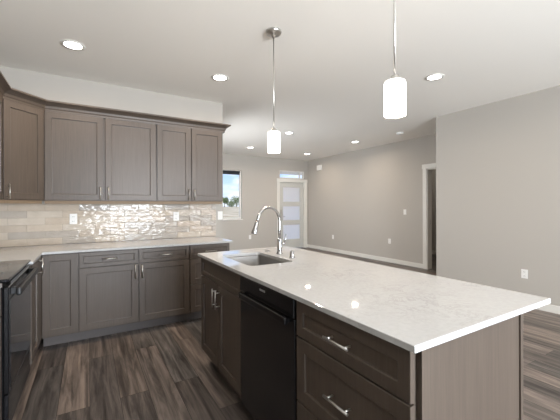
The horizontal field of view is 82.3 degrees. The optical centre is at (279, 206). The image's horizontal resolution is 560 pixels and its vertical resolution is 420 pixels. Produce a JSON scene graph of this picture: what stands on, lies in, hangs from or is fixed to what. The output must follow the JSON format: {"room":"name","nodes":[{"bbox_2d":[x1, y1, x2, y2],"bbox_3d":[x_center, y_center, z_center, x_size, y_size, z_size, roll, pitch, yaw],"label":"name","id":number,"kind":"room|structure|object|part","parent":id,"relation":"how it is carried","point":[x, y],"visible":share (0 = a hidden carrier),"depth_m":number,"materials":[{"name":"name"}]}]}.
{"room":"kitchen","nodes":[
{"label":"kitchen","id":0,"kind":"room"},
{"bbox_2d":[0,66,222,246],"bbox_3d":[-1.950,-0.059,3.861,2.605,2.743,0.130,0,0,-31],"label":"wall","id":1,"kind":"structure","parent":0,"point":[43,85],"depth_m":3.79,"materials":[{"name":"grey paint"}]},
{"bbox_2d":[0,99,44,203],"bbox_3d":[-2.621,-0.495,3.042,0.615,0.945,0.592,0,0,-31],"label":"upper cabinet","id":2,"kind":"object","parent":1,"relation":"attached to","point":[23,125],"visible":0.98,"depth_m":2.99,"materials":[{"name":"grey wood"}]},
{"bbox_3d":[-2.406,-0.133,2.842,0.037,0.135,0.010,0,0,14],"label":"handle","id":3,"kind":"part","parent":2,"relation":"part of","materials":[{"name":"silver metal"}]},
{"bbox_3d":[-2.441,-0.040,3.014,0.015,0.034,0.404,0,0,14],"label":"light rail","id":4,"kind":"part","parent":2,"relation":"part of","materials":[{"name":"brown wood"}]},
{"bbox_2d":[44,111,155,203],"bbox_3d":[-1.964,-0.497,3.573,1.056,0.945,0.352,0,0,-31],"label":"upper cabinet","id":5,"kind":"object","parent":1,"relation":"attached to","point":[88,160],"visible":1,"depth_m":3.42,"materials":[{"name":"grey wood"}]},
{"bbox_3d":[-2.127,-0.506,3.326,0.513,0.884,0.020,0,0,-31],"label":"door","id":6,"kind":"part","parent":5,"relation":"part of","materials":[{"name":"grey wood"}]},
{"bbox_3d":[-1.921,-0.042,3.503,1.056,0.034,0.015,0,0,-31],"label":"light rail","id":7,"kind":"part","parent":5,"relation":"part of","materials":[{"name":"brown wood"}]},
{"bbox_3d":[-1.668,-0.508,3.599,0.513,0.884,0.020,0,0,-31],"label":"door","id":8,"kind":"part","parent":5,"relation":"part of","materials":[{"name":"grey wood"}]},
{"bbox_2d":[0,204,215,246],"bbox_3d":[-1.952,0.195,3.777,2.488,0.437,0.011,0,0,-31],"label":"tile backsplash","id":9,"kind":"structure","parent":1,"relation":"attached to","point":[20,224],"depth_m":3.70,"materials":[{"name":"beige tile"}]},
{"bbox_2d":[70,214,76,223],"bbox_3d":[-2.297,0.142,3.561,0.072,0.116,0.008,0,0,-31],"label":"wall outlet","id":10,"kind":"object","parent":9,"relation":"attached to","point":[73,217],"visible":1,"depth_m":3.56,"materials":[{"name":"white plastic"}]},
{"bbox_2d":[173,212,178,220],"bbox_3d":[-1.339,0.131,4.132,0.072,0.116,0.008,0,0,-31],"label":"wall outlet","id":11,"kind":"object","parent":9,"relation":"attached to","point":[175,214],"visible":1,"depth_m":4.13,"materials":[{"name":"white plastic"}]},
{"bbox_2d":[156,125,222,203],"bbox_3d":[-1.158,-0.500,4.053,0.820,0.945,0.352,0,0,-31],"label":"upper cabinet","id":12,"kind":"object","parent":1,"relation":"attached to","point":[189,162],"visible":1,"depth_m":3.92,"materials":[{"name":"grey wood"}]},
{"bbox_2d":[0,71,230,132],"bbox_3d":[-1.637,-0.999,3.483,0.789,0.098,2.535,0,0,38],"label":"crown molding","id":13,"kind":"structure","parent":12,"relation":"attached to","point":[6,92],"depth_m":3.40,"materials":[{"name":"grey wood"}]},
{"bbox_3d":[-1.268,-0.509,3.838,0.390,0.884,0.020,0,0,-31],"label":"door","id":14,"kind":"part","parent":12,"relation":"part of","materials":[{"name":"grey wood"}]},
{"bbox_3d":[-1.115,-0.044,3.983,0.820,0.034,0.015,0,0,-31],"label":"light rail","id":15,"kind":"part","parent":12,"relation":"part of","materials":[{"name":"brown wood"}]},
{"bbox_3d":[-0.919,-0.510,4.046,0.392,0.884,0.020,0,0,-31],"label":"door","id":16,"kind":"part","parent":12,"relation":"part of","materials":[{"name":"grey wood"}]},
{"bbox_2d":[218,211,222,219],"bbox_3d":[-0.832,0.129,4.447,0.072,0.116,0.009,0,0,-31],"label":"light switch","id":17,"kind":"object","parent":1,"relation":"attached to","point":[220,213],"visible":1,"depth_m":4.44,"materials":[{"name":"white plastic"}]},
{"bbox_2d":[223,154,307,249],"bbox_3d":[-0.964,-0.062,9.141,4.495,2.743,0.130,0,0,-31],"label":"wall","id":18,"kind":"structure","parent":0,"point":[259,175],"depth_m":9.25,"materials":[{"name":"grey paint"}]},
{"bbox_2d":[223,170,242,219],"bbox_3d":[-1.661,-0.303,8.699,1.365,1.380,0.135,0,0,-31],"label":"window","id":19,"kind":"structure","parent":18,"relation":"in","point":[239,217],"depth_m":9.03,"materials":[{"name":"white paint"}]},
{"bbox_2d":[223,170,239,174],"bbox_3d":[-1.657,-0.929,8.683,1.230,0.102,0.044,0,0,-31],"label":"roller shade","id":20,"kind":"object","parent":19,"relation":"attached to","point":[224,171],"visible":0.34,"depth_m":8.88,"materials":[{"name":"grey fabric"}]},
{"bbox_2d":[280,171,301,174],"bbox_3d":[0.021,-1.204,10.603,3.100,0.120,1.369,0,0,-31],"label":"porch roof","id":21,"kind":"structure","parent":18,"relation":"attached to","point":[281,172],"depth_m":11.21,"materials":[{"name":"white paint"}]},
{"bbox_2d":[277,178,306,247],"bbox_3d":[0.389,0.235,9.857,1.110,2.140,0.022,0,0,-31],"label":"trim","id":22,"kind":"structure","parent":18,"relation":"attached to","point":[279,180],"depth_m":9.89,"materials":[{"name":"white paint"}]},
{"bbox_2d":[280,170,303,178],"bbox_3d":[0.348,-0.970,9.918,0.910,0.240,0.060,0,0,-31],"label":"window","id":23,"kind":"structure","parent":18,"relation":"in","point":[280,170],"depth_m":10.00,"materials":[{"name":"white paint"}]},
{"bbox_2d":[280,182,304,247],"bbox_3d":[0.355,0.277,9.914,0.934,2.057,0.150,0,0,-31],"label":"door","id":24,"kind":"structure","parent":18,"relation":"in","point":[292,194],"depth_m":9.94,"materials":[{"name":"grey paint"}]},
{"bbox_3d":[0.348,-0.357,9.923,0.630,0.453,0.010,0,0,-31],"label":"frosted pane","id":25,"kind":"part","parent":24,"relation":"part of","materials":[{"name":"white glass"}]},
{"bbox_3d":[0.349,0.215,9.923,0.630,0.438,0.010,0,0,-31],"label":"frosted pane","id":26,"kind":"part","parent":24,"relation":"part of","materials":[{"name":"white glass"}]},
{"bbox_3d":[0.351,0.795,9.923,0.630,0.458,0.010,0,0,-31],"label":"frosted pane","id":27,"kind":"part","parent":24,"relation":"part of","materials":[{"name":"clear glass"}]},
{"bbox_3d":[0.350,0.277,9.922,0.934,2.057,0.132,0,0,-31],"label":"frame","id":28,"kind":"part","parent":24,"relation":"part of","materials":[{"name":"white paint"}]},
{"bbox_2d":[0,0,559,160],"bbox_3d":[0.584,-1.488,3.308,12.000,0.100,11.780,0,0,-31],"label":"ceiling","id":29,"kind":"structure","parent":0,"point":[334,59],"depth_m":3.06,"materials":[{"name":"white paint"}]},
{"bbox_2d":[60,39,85,50],"bbox_3d":[-1.837,-1.426,2.843,0.196,0.008,0.196,0,0,-31],"label":"recessed light","id":30,"kind":"object","parent":29,"relation":"in","point":[69,44],"visible":1,"depth_m":2.84,"materials":[{"name":"white paint"}]},
{"bbox_2d":[211,74,228,80],"bbox_3d":[-0.668,-1.430,3.571,0.196,0.008,0.196,0,0,-31],"label":"recessed light","id":31,"kind":"object","parent":29,"relation":"in","point":[217,77],"visible":1,"depth_m":3.56,"materials":[{"name":"white"}]},
{"bbox_2d":[266,27,281,152],"bbox_3d":[-0.051,-0.940,2.634,0.132,0.992,0.132,0,0,-31],"label":"pendant light","id":32,"kind":"object","parent":29,"relation":"hanging from","point":[273,32],"visible":1,"depth_m":2.60,"materials":[{"name":"white glass"}]},
{"bbox_3d":[-0.052,-1.012,2.634,0.010,0.758,0.010,0,0,-31],"label":"rod","id":33,"kind":"part","parent":32,"relation":"part of","materials":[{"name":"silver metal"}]},
{"bbox_3d":[-0.050,-0.526,2.634,0.103,0.166,0.103,0,0,-31],"label":"lamp shade","id":34,"kind":"part","parent":32,"relation":"part of","materials":[{"name":"white glass"}]},
{"bbox_2d":[384,0,405,117],"bbox_3d":[0.563,-0.942,1.574,0.132,0.992,0.132,0,0,-31],"label":"pendant light","id":35,"kind":"object","parent":29,"relation":"hanging from","point":[395,87],"visible":1,"depth_m":1.54,"materials":[{"name":"white glass"}]},
{"bbox_3d":[0.563,-1.014,1.574,0.010,0.758,0.010,0,0,-31],"label":"rod","id":36,"kind":"part","parent":35,"relation":"part of","materials":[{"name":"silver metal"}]},
{"bbox_3d":[0.564,-0.528,1.574,0.103,0.166,0.103,0,0,-31],"label":"lamp shade","id":37,"kind":"part","parent":35,"relation":"part of","materials":[{"name":"white glass"}]},
{"bbox_2d":[425,73,443,80],"bbox_3d":[1.725,-1.438,3.576,0.196,0.008,0.196,0,0,-31],"label":"recessed light","id":38,"kind":"object","parent":29,"relation":"in","point":[432,77],"visible":1,"depth_m":3.57,"materials":[{"name":"white plastic"}]},
{"bbox_2d":[12,247,559,419],"bbox_3d":[0.594,1.355,3.308,12.000,0.100,11.780,0,0,-31],"label":"floor","id":39,"kind":"structure","parent":0,"point":[160,372],"depth_m":2.44,"materials":[{"name":"wood"}]},
{"bbox_2d":[0,289,1,419],"bbox_3d":[-1.487,0.873,1.167,0.632,0.878,0.930,0,0,-31],"label":"base cabinet","id":40,"kind":"object","parent":39,"relation":"on","point":[0,289],"visible":1,"depth_m":1.69,"materials":[{"name":"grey wood"}]},
{"bbox_2d":[0,260,38,419],"bbox_3d":[-1.904,0.768,1.916,0.666,1.090,0.756,0,0,-31],"label":"range","id":41,"kind":"object","parent":39,"relation":"on","point":[16,277],"visible":1,"depth_m":1.88,"materials":[{"name":"black metal"}]},
{"bbox_2d":[0,260,30,282],"bbox_3d":[-1.905,0.405,1.916,0.566,0.019,0.756,0,0,-31],"label":"cooktop","id":42,"kind":"object","parent":41,"relation":"in","point":[8,269],"depth_m":2.03,"materials":[{"name":"black"}]},
{"bbox_3d":[-1.673,1.123,2.053,0.021,0.189,0.748,0,0,-31],"label":"storage drawer","id":43,"kind":"part","parent":41,"relation":"part of","materials":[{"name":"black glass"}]},
{"bbox_3d":[-1.673,0.730,2.054,0.023,0.580,0.748,0,0,-31],"label":"oven door","id":44,"kind":"part","parent":41,"relation":"part of","materials":[{"name":"black ceramic"}]},
{"bbox_3d":[-1.662,0.755,2.061,0.003,0.485,0.696,0,0,-31],"label":"door glass","id":45,"kind":"part","parent":41,"relation":"part of","materials":[{"name":"black glass"}]},
{"bbox_3d":[-1.641,0.473,2.073,0.052,0.047,0.706,0,0,-31],"label":"handle","id":46,"kind":"part","parent":41,"relation":"part of","materials":[{"name":"black plastic"}]},
{"bbox_2d":[26,258,42,364],"bbox_3d":[-2.203,0.875,2.401,0.665,0.878,0.360,0,0,-31],"label":"base cabinet","id":47,"kind":"object","parent":39,"relation":"on","point":[34,283],"visible":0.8,"depth_m":2.55,"materials":[{"name":"grey wood"}]},
{"bbox_3d":[-1.958,0.814,2.547,0.020,0.742,0.351,0,0,-31],"label":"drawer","id":48,"kind":"part","parent":47,"relation":"part of","materials":[{"name":"grey wood"}]},
{"bbox_2d":[38,255,41,345],"bbox_3d":[-2.535,0.876,2.923,0.628,0.878,0.876,0,0,-31],"label":"base cabinet","id":49,"kind":"object","parent":39,"relation":"on","point":[40,258],"visible":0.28,"depth_m":2.77,"materials":[{"name":"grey wood"}]},
{"bbox_2d":[0,236,232,264],"bbox_3d":[-1.656,0.423,3.237,2.468,0.020,1.242,0,0,-31],"label":"countertop","id":50,"kind":"structure","parent":49,"relation":"on","point":[33,253],"depth_m":3.29,"materials":[{"name":"white stone"}]},
{"bbox_2d":[42,252,78,346],"bbox_3d":[-2.195,0.875,3.242,0.283,0.878,0.680,0,0,-31],"label":"base cabinet","id":51,"kind":"object","parent":39,"relation":"on","point":[60,277],"visible":0.88,"depth_m":2.96,"materials":[{"name":"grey wood"}]},
{"bbox_2d":[79,249,138,339],"bbox_3d":[-1.840,0.874,3.432,0.522,0.878,0.717,0,0,-31],"label":"base cabinet","id":52,"kind":"object","parent":39,"relation":"on","point":[108,280],"visible":0.99,"depth_m":3.16,"materials":[{"name":"grey wood"}]},
{"bbox_3d":[-1.682,0.513,3.164,0.513,0.142,0.020,0,0,-31],"label":"drawer","id":53,"kind":"part","parent":52,"relation":"part of","materials":[{"name":"grey wood"}]},
{"bbox_2d":[137,245,188,328],"bbox_3d":[-1.391,0.872,3.700,0.524,0.878,0.717,0,0,-31],"label":"base cabinet","id":54,"kind":"object","parent":39,"relation":"on","point":[163,272],"visible":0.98,"depth_m":3.43,"materials":[{"name":"grey wood"}]},
{"bbox_3d":[-1.232,0.512,3.432,0.515,0.142,0.020,0,0,-31],"label":"drawer","id":55,"kind":"part","parent":54,"relation":"part of","materials":[{"name":"grey wood"}]},
{"bbox_2d":[187,243,229,319],"bbox_3d":[-0.962,0.871,3.955,0.475,0.878,0.717,0,0,-31],"label":"base cabinet","id":56,"kind":"object","parent":39,"relation":"on","point":[195,274],"visible":0.42,"depth_m":3.61,"materials":[{"name":"grey wood"}]},
{"bbox_3d":[-0.802,1.029,3.688,0.466,0.304,0.020,0,0,-31],"label":"drawer","id":57,"kind":"part","parent":56,"relation":"part of","materials":[{"name":"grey wood"}]},
{"bbox_3d":[-0.803,0.729,3.688,0.466,0.284,0.020,0,0,-31],"label":"drawer","id":58,"kind":"part","parent":56,"relation":"part of","materials":[{"name":"grey wood"}]},
{"bbox_3d":[-0.803,0.510,3.688,0.466,0.142,0.020,0,0,-31],"label":"drawer","id":59,"kind":"part","parent":56,"relation":"part of","materials":[{"name":"grey wood"}]},
{"bbox_2d":[201,257,240,396],"bbox_3d":[-0.192,0.861,2.481,0.675,0.893,0.814,0,0,-31],"label":"base cabinet","id":60,"kind":"object","parent":39,"relation":"on","point":[220,286],"visible":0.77,"depth_m":2.27,"materials":[{"name":"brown wood"}]},
{"bbox_3d":[-0.546,0.878,2.507,0.020,0.610,0.398,0,0,-31],"label":"door","id":61,"kind":"part","parent":60,"relation":"part of","materials":[{"name":"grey wood"}]},
{"bbox_3d":[-0.483,0.670,2.345,0.037,0.135,0.010,0,0,-31],"label":"handle","id":62,"kind":"part","parent":60,"relation":"part of","materials":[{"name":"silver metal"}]},
{"bbox_3d":[-0.451,0.670,2.290,0.037,0.135,0.010,0,0,-31],"label":"handle","id":63,"kind":"part","parent":60,"relation":"part of","materials":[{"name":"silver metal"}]},
{"bbox_3d":[-0.443,0.497,2.332,0.020,0.141,0.805,0,0,-31],"label":"false drawer","id":64,"kind":"part","parent":60,"relation":"part of","materials":[{"name":"grey wood"}]},
{"bbox_3d":[-0.338,0.878,2.157,0.020,0.610,0.398,0,0,-31],"label":"door","id":65,"kind":"part","parent":60,"relation":"part of","materials":[{"name":"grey wood"}]},
{"bbox_2d":[198,246,550,352],"bbox_3d":[0.226,0.375,2.019,0.892,0.074,2.084,0,0,-31],"label":"countertop","id":66,"kind":"structure","parent":60,"relation":"on","point":[415,312],"depth_m":1.40,"materials":[{"name":"white stone"}]},
{"bbox_2d":[226,255,284,265],"bbox_3d":[-0.186,0.523,2.420,0.389,0.216,0.594,0,0,-31],"label":"sink","id":67,"kind":"object","parent":66,"relation":"in","point":[250,260],"visible":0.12,"depth_m":2.68,"materials":[{"name":"silver metal"}]},
{"bbox_2d":[251,206,286,254],"bbox_3d":[-0.094,0.196,2.555,0.320,0.393,0.070,0,0,-36],"label":"faucet","id":68,"kind":"object","parent":66,"relation":"on","point":[280,243],"visible":1,"depth_m":2.61,"materials":[{"name":"silver metal"}]},
{"bbox_3d":[-0.092,0.136,2.556,0.250,0.273,0.022,0,0,-41],"label":"spout","id":69,"kind":"part","parent":68,"relation":"part of","materials":[{"name":"silver metal"}]},
{"bbox_3d":[0.092,0.365,2.435,0.044,0.054,0.044,0,0,-31],"label":"air gap cap","id":70,"kind":"part","parent":66,"relation":"part of","materials":[{"name":"silver metal"}]},
{"bbox_2d":[239,275,297,419],"bbox_3d":[0.163,0.863,1.860,0.660,0.886,0.602,0,0,-31],"label":"dishwasher","id":71,"kind":"object","parent":39,"relation":"on","point":[269,335],"visible":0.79,"depth_m":1.67,"materials":[{"name":"black metal"}]},
{"bbox_3d":[-0.099,0.527,1.690,0.038,0.036,0.523,0,0,-31],"label":"handle","id":72,"kind":"part","parent":71,"relation":"part of","materials":[{"name":"black metal"}]},
{"bbox_3d":[-0.073,0.467,1.720,0.050,0.093,0.600,0,0,-31],"label":"control panel","id":73,"kind":"part","parent":71,"relation":"part of","materials":[{"name":"black metal"}]},
{"bbox_2d":[297,301,518,419],"bbox_3d":[0.488,0.859,1.341,0.676,0.893,0.611,0,0,-31],"label":"base cabinet","id":74,"kind":"object","parent":39,"relation":"on","point":[345,371],"depth_m":1.12,"materials":[{"name":"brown wood"}]},
{"bbox_3d":[0.237,1.028,1.194,0.020,0.305,0.597,0,0,-31],"label":"drawer","id":75,"kind":"part","parent":74,"relation":"part of","materials":[{"name":"brown wood"}]},
{"bbox_3d":[0.212,0.727,1.179,0.037,0.010,0.135,0,0,-31],"label":"handle","id":76,"kind":"part","parent":74,"relation":"part of","materials":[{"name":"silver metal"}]},
{"bbox_3d":[0.211,0.501,1.179,0.037,0.010,0.135,0,0,-31],"label":"handle","id":77,"kind":"part","parent":74,"relation":"part of","materials":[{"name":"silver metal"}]},
{"bbox_3d":[0.236,0.727,1.194,0.020,0.283,0.597,0,0,-31],"label":"drawer","id":78,"kind":"part","parent":74,"relation":"part of","materials":[{"name":"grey wood"}]},
{"bbox_3d":[0.672,0.858,1.107,0.599,0.893,0.020,0,0,-31],"label":"island end panel","id":79,"kind":"part","parent":74,"relation":"part of","materials":[{"name":"wood"}]},
{"bbox_2d":[519,314,522,419],"bbox_3d":[0.423,0.859,2.131,0.020,0.893,2.046,0,0,-31],"label":"panel","id":80,"kind":"object","parent":39,"relation":"on","point":[520,315],"visible":0.02,"depth_m":1.25,"materials":[{"name":"grey wood"}]},
{"bbox_2d":[308,134,435,263],"bbox_3d":[2.286,-0.072,7.952,0.130,2.743,5.240,0,0,-31],"label":"wall","id":81,"kind":"structure","parent":0,"point":[359,198],"depth_m":7.85,"materials":[{"name":"grey paint"}]},
{"bbox_2d":[308,244,422,267],"bbox_3d":[1.935,1.253,8.407,0.014,0.095,4.066,0,0,-31],"label":"baseboard","id":82,"kind":"structure","parent":81,"relation":"attached to","point":[407,263],"depth_m":7.87,"materials":[{"name":"white paint"}]},
{"bbox_2d":[422,163,435,268],"bbox_3d":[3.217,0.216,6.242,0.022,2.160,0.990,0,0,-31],"label":"trim","id":83,"kind":"structure","parent":81,"relation":"attached to","point":[425,167],"depth_m":6.60,"materials":[{"name":"white paint"}]},
{"bbox_2d":[432,169,435,250],"bbox_3d":[3.910,-0.078,7.337,2.030,2.743,4.060,0,0,-31],"label":"wall","id":84,"kind":"structure","parent":0,"point":[433,171],"depth_m":8.64,"materials":[{"name":"grey paint"}]},
{"bbox_2d":[436,85,559,305],"bbox_3d":[4.651,-0.080,2.755,1.128,2.743,6.370,0,0,-31],"label":"wall","id":85,"kind":"structure","parent":0,"point":[498,163],"depth_m":4.37,"materials":[{"name":"grey paint"}]},
{"bbox_2d":[521,269,527,278],"bbox_3d":[3.164,0.876,4.146,0.008,0.116,0.072,0,0,-31],"label":"wall outlet","id":86,"kind":"object","parent":85,"relation":"attached to","point":[524,273],"visible":1,"depth_m":4.14,"materials":[{"name":"white plastic"}]},
{"bbox_2d":[536,304,559,313],"bbox_3d":[4.634,1.244,2.758,1.122,0.095,6.370,0,0,-31],"label":"baseboard","id":87,"kind":"structure","parent":85,"relation":"attached to","point":[548,308],"depth_m":3.90,"materials":[{"name":"white paint"}]},
{"label":"outside","id":88,"kind":"structure","parent":0,"visible":0},
{"bbox_2d":[223,207,238,217],"bbox_3d":[-45.204,1.056,212.568,380.000,1.400,388.520,0,0,-31],"label":"ground","id":89,"kind":"structure","parent":88,"point":[227,211],"depth_m":47.52,"materials":[{"name":"soil"}]},
{"bbox_2d":[223,197,228,206],"bbox_3d":[-19.417,-1.596,112.048,3.669,3.945,3.688,0,0,-31],"label":"tree","id":90,"kind":"object","parent":89,"relation":"on","point":[225,200],"visible":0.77,"depth_m":111.91,"materials":[{"name":"green plant"}]},
{"bbox_2d":[230,195,238,206],"bbox_3d":[-16.580,-1.922,119.928,5.075,4.578,5.533,0,0,-31],"label":"tree","id":91,"kind":"object","parent":89,"relation":"on","point":[235,199],"visible":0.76,"depth_m":119.69,"materials":[{"name":"green plant"}]},
{"bbox_3d":[-2.301,-0.057,-0.760,2.730,2.743,7.710,0,0,-31],"label":"wall","id":92,"kind":"structure","parent":0,"visible":0},
{"bbox_2d":[0,96,2,198],"bbox_3d":[-2.409,-0.496,2.463,0.387,0.945,0.637,0,0,-31],"label":"upper cabinet","id":93,"kind":"object","parent":92,"relation":"attached to","point":[1,98],"visible":1,"depth_m":2.77,"materials":[{"name":"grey wood"}]}
]}

